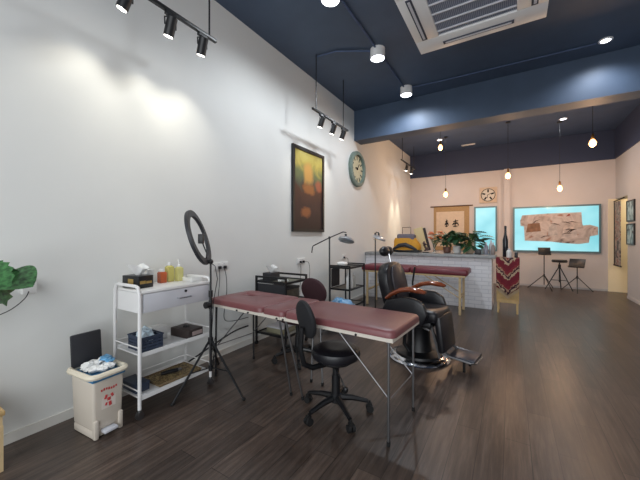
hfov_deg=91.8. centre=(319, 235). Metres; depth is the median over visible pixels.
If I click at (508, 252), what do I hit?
bottle
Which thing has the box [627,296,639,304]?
baseboard
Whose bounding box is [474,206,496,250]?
window
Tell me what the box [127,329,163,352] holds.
storage basket
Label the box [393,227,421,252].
canvas bag
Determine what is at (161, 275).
lotion bottle
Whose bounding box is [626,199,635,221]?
picture frame
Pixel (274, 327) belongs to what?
storage box
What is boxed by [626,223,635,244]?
picture frame
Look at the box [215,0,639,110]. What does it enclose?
ceiling
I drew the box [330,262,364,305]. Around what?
trolley
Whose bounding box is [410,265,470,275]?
cushion
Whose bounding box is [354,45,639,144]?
beam
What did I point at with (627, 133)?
trim
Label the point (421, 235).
cardboard folder
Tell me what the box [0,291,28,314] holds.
power cord
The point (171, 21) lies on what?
track light
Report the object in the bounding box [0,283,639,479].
floor
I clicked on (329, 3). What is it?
recessed light
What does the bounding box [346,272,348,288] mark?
squeeze bottle
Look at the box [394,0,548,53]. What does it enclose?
air conditioner
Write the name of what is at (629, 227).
print
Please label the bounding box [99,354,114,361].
film
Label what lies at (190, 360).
power cord
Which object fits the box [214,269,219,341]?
power cord
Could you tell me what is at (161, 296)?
trolley
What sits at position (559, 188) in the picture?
pendant bulb
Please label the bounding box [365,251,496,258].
countertop
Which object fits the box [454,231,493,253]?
potted plant
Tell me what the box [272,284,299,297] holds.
storage box
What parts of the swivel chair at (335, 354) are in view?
backrest, leg, leg, seat, seat plate, lever, leg, leg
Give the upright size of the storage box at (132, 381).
0.070 m
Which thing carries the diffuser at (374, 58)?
attached to the ceiling light at (377, 54)
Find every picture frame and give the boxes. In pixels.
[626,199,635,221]
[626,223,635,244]
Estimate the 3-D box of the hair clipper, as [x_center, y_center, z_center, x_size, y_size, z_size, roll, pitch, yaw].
[-1.331,1.210,2.775,0.171,0.038,0.036,0,0,-38]
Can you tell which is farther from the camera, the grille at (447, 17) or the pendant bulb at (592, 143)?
the pendant bulb at (592, 143)
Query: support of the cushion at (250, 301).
on the massage table at (387, 326)
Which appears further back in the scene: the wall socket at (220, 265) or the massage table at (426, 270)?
the massage table at (426, 270)
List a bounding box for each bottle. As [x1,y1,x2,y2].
[157,269,166,282]
[165,262,173,281]
[174,260,182,280]
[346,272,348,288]
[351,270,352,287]
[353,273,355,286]
[484,242,487,254]
[489,240,491,253]
[491,242,494,254]
[503,226,507,256]
[506,248,511,257]
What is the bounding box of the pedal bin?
[66,329,127,440]
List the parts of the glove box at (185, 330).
label panel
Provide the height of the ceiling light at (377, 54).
0.140 m
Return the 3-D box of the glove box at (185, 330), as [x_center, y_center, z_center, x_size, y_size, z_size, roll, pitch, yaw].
[-1.234,0.870,2.875,0.242,0.093,0.160,0,0,28]
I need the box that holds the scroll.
[613,197,624,266]
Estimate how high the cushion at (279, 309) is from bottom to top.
0.050 m
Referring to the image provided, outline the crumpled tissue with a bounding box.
[80,357,115,373]
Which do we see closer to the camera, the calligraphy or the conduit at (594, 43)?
the conduit at (594, 43)
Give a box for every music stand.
[528,247,552,290]
[562,259,592,293]
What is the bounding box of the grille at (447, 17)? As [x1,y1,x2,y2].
[427,0,516,34]
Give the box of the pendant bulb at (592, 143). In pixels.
[589,106,596,146]
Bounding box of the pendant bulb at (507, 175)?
[505,121,510,178]
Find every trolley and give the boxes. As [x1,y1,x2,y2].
[113,274,213,420]
[255,272,307,348]
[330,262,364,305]
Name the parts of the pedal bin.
lid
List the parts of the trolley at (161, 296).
frame, drawer, rail, rail, drawer, frame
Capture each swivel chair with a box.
[271,278,326,369]
[296,300,373,433]
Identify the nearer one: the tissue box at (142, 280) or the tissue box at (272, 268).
the tissue box at (142, 280)
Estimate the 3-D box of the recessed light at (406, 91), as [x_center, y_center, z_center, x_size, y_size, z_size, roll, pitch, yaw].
[1.569,-2.630,5.635,0.210,0.140,0.210,0,0,32]
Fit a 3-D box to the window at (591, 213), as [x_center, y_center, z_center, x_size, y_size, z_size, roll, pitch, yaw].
[6.346,-0.190,8.394,1.900,1.260,0.050,0,0,32]
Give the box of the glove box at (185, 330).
[171,323,202,338]
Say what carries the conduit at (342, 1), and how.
attached to the ceiling at (300, 30)
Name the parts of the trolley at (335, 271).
post, panel, shelf frame, shelf panel, shelf frame, post, post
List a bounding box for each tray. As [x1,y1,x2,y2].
[144,362,201,386]
[182,275,201,281]
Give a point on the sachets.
(146, 331)
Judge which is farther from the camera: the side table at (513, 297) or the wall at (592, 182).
the wall at (592, 182)
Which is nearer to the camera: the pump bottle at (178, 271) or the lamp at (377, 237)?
the pump bottle at (178, 271)
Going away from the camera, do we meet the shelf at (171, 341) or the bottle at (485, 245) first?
the shelf at (171, 341)
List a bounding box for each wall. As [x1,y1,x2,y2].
[0,0,409,433]
[410,159,627,292]
[616,141,639,301]
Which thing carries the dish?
on the trolley at (335, 271)
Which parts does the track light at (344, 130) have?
hanging rod, hanging rod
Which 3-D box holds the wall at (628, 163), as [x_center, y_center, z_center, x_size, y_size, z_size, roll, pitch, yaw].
[4.161,-0.265,2.311,0.200,3.330,12.700,0,0,32]
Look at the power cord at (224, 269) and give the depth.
3.63 m
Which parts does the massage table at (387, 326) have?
leg, leg, leg, leg, leg, frame, leg, leg, leg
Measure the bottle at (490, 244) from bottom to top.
0.280 m
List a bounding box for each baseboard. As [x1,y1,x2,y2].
[4,293,365,445]
[519,283,607,290]
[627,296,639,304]
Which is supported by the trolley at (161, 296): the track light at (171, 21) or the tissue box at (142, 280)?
the tissue box at (142, 280)
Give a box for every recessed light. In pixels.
[321,0,339,6]
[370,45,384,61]
[400,85,411,96]
[598,36,613,43]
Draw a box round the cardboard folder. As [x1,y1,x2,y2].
[413,227,430,250]
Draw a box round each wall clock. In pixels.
[348,151,365,186]
[479,187,496,202]
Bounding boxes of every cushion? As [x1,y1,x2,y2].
[212,290,297,312]
[264,298,318,316]
[286,301,418,338]
[361,263,416,272]
[391,265,408,297]
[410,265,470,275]
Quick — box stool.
[545,259,572,291]
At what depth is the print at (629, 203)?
6.76 m
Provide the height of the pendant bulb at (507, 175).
1.325 m
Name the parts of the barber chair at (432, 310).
backrest, panel, armrest, recline lever, plate, panel, seat frame, armrest, seat, foot rail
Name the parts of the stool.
seat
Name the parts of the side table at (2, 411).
leg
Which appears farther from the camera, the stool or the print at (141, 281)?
the stool
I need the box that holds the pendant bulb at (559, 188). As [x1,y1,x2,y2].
[557,121,561,190]
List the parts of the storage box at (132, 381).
lid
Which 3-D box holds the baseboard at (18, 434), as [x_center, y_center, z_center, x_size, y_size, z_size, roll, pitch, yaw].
[-1.275,1.365,3.428,0.012,0.070,8.900,0,0,32]
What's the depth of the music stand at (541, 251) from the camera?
8.13 m
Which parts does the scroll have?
silk panel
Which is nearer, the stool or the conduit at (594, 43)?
the conduit at (594, 43)
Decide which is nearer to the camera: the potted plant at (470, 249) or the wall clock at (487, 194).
the potted plant at (470, 249)
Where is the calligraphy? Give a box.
[430,205,472,250]
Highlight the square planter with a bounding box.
[474,249,480,254]
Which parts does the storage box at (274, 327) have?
lid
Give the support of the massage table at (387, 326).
on the floor
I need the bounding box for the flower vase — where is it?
[428,231,443,252]
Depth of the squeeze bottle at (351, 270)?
5.42 m
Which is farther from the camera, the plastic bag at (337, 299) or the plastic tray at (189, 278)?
the plastic bag at (337, 299)
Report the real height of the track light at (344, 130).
1.046 m
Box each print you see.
[140,280,151,283]
[520,212,597,243]
[627,201,632,219]
[627,225,632,243]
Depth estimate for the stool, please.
8.02 m
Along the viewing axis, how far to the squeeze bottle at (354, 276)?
5.54 m
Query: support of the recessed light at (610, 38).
in the ceiling at (300, 30)
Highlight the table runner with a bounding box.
[496,257,519,298]
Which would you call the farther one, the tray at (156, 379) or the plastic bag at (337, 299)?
the plastic bag at (337, 299)
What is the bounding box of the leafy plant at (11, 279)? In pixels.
[0,260,36,305]
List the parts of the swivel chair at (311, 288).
leg, seat, leg, leg, backrest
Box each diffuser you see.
[371,55,383,61]
[401,93,410,96]
[600,38,610,42]
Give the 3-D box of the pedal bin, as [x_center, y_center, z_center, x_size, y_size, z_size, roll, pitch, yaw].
[-1.620,1.063,2.261,0.360,0.675,0.280,0,0,28]
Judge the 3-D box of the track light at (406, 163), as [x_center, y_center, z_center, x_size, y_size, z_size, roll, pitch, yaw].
[2.513,-2.253,8.788,0.114,0.894,1.400,0,0,32]
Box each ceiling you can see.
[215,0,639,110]
[390,98,639,156]
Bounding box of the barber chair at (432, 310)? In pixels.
[378,246,482,372]
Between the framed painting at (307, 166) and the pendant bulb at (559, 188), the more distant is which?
the pendant bulb at (559, 188)
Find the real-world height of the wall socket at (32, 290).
0.100 m
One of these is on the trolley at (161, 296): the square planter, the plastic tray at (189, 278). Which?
the plastic tray at (189, 278)
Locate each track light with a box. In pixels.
[115,0,216,56]
[312,54,348,139]
[401,138,415,173]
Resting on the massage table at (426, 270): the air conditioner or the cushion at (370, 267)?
the cushion at (370, 267)
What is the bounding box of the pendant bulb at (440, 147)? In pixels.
[438,132,442,149]
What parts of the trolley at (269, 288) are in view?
post, rail, panel, shelf frame, shelf panel, shelf frame, post, shelf panel, rail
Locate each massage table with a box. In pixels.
[212,290,418,446]
[361,263,470,314]
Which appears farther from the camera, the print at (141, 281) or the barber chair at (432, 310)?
the barber chair at (432, 310)
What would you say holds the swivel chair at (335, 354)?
on the floor
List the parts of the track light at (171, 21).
hanging rod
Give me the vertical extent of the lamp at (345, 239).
1.468 m
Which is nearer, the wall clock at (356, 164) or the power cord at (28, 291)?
the power cord at (28, 291)
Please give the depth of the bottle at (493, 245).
6.01 m
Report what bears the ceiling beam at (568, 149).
attached to the wall at (592, 182)
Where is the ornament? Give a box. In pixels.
[422,241,428,252]
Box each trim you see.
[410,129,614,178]
[504,169,509,247]
[615,104,639,158]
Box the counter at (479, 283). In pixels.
[365,251,496,309]
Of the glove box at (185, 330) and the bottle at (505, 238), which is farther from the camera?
the bottle at (505, 238)
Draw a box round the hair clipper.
[161,367,181,375]
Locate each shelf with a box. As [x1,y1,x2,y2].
[117,330,208,356]
[122,359,207,399]
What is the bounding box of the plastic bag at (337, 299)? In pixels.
[331,297,354,304]
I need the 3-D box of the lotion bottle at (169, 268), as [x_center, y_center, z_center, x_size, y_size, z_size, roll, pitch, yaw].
[-1.408,0.335,2.900,0.057,0.178,0.057,0,0,32]
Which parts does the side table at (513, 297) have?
rail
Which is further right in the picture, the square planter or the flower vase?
the square planter
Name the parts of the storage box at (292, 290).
lid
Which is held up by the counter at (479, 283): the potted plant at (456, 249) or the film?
the potted plant at (456, 249)
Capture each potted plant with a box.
[432,232,455,252]
[442,230,470,253]
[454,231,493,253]
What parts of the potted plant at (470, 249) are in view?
pot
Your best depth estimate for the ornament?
6.72 m
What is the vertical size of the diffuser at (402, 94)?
0.016 m
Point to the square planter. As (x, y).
(476, 251)
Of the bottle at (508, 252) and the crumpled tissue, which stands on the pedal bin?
the crumpled tissue
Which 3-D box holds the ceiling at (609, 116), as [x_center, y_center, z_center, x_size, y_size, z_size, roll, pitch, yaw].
[4.196,-2.684,7.458,5.100,0.029,3.840,0,0,32]
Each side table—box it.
[0,407,4,472]
[496,287,518,314]
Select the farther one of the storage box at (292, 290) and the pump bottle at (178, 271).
the storage box at (292, 290)
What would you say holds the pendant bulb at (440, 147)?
hanging from the ceiling at (609, 116)
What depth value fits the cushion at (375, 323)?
2.35 m
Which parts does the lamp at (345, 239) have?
arm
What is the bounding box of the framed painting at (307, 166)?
[291,143,323,231]
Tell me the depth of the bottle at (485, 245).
6.10 m
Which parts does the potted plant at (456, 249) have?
pot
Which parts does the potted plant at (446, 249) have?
pot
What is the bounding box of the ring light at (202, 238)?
[170,210,245,405]
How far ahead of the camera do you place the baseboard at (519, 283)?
8.27 m
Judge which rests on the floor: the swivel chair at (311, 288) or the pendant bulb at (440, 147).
the swivel chair at (311, 288)
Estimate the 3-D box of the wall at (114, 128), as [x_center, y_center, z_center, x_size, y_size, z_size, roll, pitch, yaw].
[-0.316,-0.650,5.187,0.200,4.100,12.900,0,0,32]
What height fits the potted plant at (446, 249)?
0.455 m
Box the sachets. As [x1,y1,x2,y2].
[136,326,154,340]
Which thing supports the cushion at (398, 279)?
on the barber chair at (432, 310)
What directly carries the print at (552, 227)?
attached to the window at (591, 213)
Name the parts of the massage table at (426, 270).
leg, frame, leg, leg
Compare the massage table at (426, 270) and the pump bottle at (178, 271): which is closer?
the pump bottle at (178, 271)
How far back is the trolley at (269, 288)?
3.95 m
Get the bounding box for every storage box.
[122,374,149,393]
[266,321,294,334]
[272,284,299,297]
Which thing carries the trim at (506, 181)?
attached to the wall at (592, 182)
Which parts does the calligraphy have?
rod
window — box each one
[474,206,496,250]
[513,204,600,252]
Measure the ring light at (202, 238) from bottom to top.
1.641 m
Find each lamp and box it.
[311,232,353,333]
[372,232,384,308]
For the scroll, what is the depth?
7.50 m
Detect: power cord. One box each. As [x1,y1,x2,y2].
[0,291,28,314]
[188,325,248,361]
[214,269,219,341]
[224,269,247,320]
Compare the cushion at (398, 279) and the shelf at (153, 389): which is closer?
the shelf at (153, 389)
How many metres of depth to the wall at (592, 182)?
8.50 m
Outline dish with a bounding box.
[337,261,347,265]
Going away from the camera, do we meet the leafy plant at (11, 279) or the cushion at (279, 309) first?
the leafy plant at (11, 279)
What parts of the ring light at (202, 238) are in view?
knob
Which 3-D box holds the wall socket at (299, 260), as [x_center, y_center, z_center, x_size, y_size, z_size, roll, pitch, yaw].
[-0.321,0.394,4.946,0.045,0.084,0.193,0,0,32]
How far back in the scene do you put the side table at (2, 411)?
1.84 m
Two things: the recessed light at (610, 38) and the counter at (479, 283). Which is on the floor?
the counter at (479, 283)
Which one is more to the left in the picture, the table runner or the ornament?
the ornament
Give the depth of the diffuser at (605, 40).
4.27 m
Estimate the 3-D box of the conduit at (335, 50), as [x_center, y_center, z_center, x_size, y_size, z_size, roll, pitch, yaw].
[0.368,-2.680,4.522,0.898,0.024,0.114,0,0,10]
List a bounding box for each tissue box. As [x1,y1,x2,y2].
[122,263,152,288]
[263,265,279,280]
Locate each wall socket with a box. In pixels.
[18,282,35,294]
[214,262,227,269]
[297,258,304,263]
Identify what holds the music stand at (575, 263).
on the floor
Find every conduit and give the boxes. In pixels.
[315,50,369,57]
[340,0,412,98]
[412,43,595,87]

